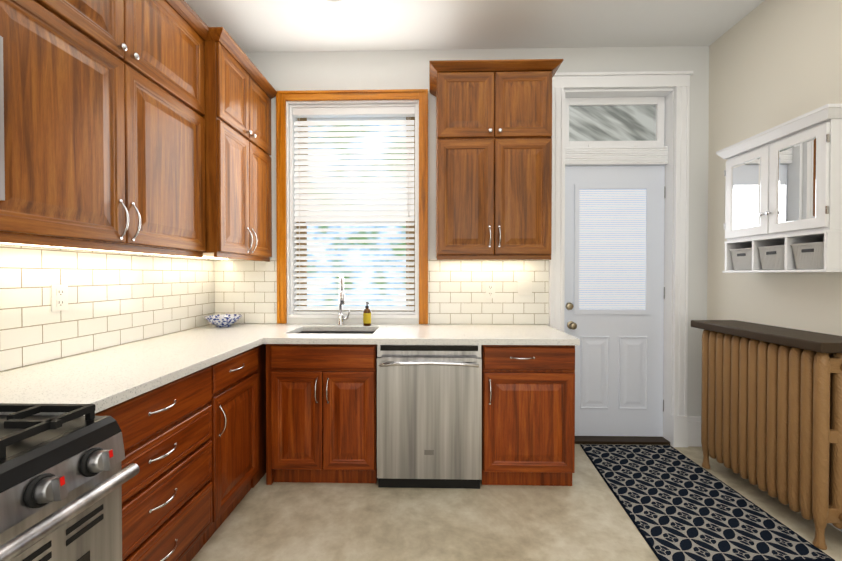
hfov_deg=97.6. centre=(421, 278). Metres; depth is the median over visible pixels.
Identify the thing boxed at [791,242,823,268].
basket
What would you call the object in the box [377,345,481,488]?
dishwasher
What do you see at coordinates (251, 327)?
countertop
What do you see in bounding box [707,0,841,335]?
wall
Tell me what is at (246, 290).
wall tile
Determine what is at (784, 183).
upper cabinet
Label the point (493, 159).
upper cabinet
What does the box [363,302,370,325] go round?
soap bottle
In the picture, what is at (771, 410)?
radiator
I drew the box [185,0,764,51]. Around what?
ceiling
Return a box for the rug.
[580,444,834,560]
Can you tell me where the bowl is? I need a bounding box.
[204,314,241,326]
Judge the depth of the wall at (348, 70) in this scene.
2.79 m
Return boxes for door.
[564,166,664,436]
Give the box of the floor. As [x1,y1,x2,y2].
[191,444,841,560]
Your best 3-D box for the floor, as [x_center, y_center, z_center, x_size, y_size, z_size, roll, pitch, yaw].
[0.218,1.336,0.527,3.997,0.100,5.040,0,1,1]
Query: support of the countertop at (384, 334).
on the base cabinet at (528, 391)
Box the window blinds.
[293,107,414,313]
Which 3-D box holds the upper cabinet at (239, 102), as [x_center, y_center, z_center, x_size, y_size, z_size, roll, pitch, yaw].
[-1.382,-0.777,2.482,0.454,1.243,0.704,0,1,1]
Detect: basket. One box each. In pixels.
[730,248,751,269]
[758,245,784,269]
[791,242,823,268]
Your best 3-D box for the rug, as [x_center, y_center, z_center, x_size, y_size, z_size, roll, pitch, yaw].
[1.480,1.264,2.208,0.791,0.008,1.154,0,1,1]
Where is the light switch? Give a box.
[518,281,531,294]
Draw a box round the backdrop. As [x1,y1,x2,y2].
[307,125,405,305]
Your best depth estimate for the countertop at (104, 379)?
1.45 m
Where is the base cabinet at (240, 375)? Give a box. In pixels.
[219,344,262,526]
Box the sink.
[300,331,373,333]
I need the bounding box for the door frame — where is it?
[549,71,692,446]
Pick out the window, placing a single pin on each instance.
(286, 99)
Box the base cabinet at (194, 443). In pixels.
[95,362,218,560]
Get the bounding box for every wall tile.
[0,244,214,371]
[214,258,548,323]
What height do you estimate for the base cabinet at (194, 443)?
0.876 m
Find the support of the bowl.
on the countertop at (251, 327)
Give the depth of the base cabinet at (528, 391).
2.20 m
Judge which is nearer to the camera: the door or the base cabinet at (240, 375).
the base cabinet at (240, 375)
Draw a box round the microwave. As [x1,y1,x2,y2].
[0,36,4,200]
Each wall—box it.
[1,324,210,371]
[233,46,708,415]
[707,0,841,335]
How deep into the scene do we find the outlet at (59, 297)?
1.65 m
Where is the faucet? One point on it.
(341, 318)
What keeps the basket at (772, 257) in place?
in the upper cabinet at (784, 183)
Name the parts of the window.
window frame sash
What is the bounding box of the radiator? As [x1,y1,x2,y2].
[691,320,841,549]
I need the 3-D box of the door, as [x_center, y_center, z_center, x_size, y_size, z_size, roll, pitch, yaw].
[1.492,0.179,2.862,0.800,2.112,0.106,0,1,1]
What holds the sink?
in the countertop at (384, 334)
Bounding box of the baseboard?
[688,416,841,531]
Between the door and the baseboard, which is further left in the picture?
the door
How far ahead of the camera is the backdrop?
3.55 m
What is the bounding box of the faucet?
[337,275,349,324]
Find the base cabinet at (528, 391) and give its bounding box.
[481,345,574,485]
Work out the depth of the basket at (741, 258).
2.25 m
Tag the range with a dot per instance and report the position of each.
(64, 478)
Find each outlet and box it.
[51,285,67,310]
[486,283,494,297]
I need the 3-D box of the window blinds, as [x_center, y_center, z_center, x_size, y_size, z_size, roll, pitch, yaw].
[-0.527,-0.526,2.886,0.949,1.602,0.064,0,1,1]
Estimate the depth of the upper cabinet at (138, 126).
1.48 m
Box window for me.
[276,89,427,323]
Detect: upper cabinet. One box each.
[0,0,207,255]
[184,32,274,259]
[429,59,562,259]
[716,104,841,272]
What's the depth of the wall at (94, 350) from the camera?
1.82 m
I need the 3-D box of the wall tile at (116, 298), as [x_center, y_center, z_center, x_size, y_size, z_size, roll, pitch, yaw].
[-1.641,0.112,1.256,0.006,0.502,3.200,0,1,1]
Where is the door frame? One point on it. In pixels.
(599, 119)
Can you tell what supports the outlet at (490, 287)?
attached to the wall tile at (246, 290)
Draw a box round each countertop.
[0,334,267,415]
[168,324,579,344]
[197,324,291,331]
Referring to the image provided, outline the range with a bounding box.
[0,403,139,560]
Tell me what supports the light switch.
attached to the wall tile at (246, 290)

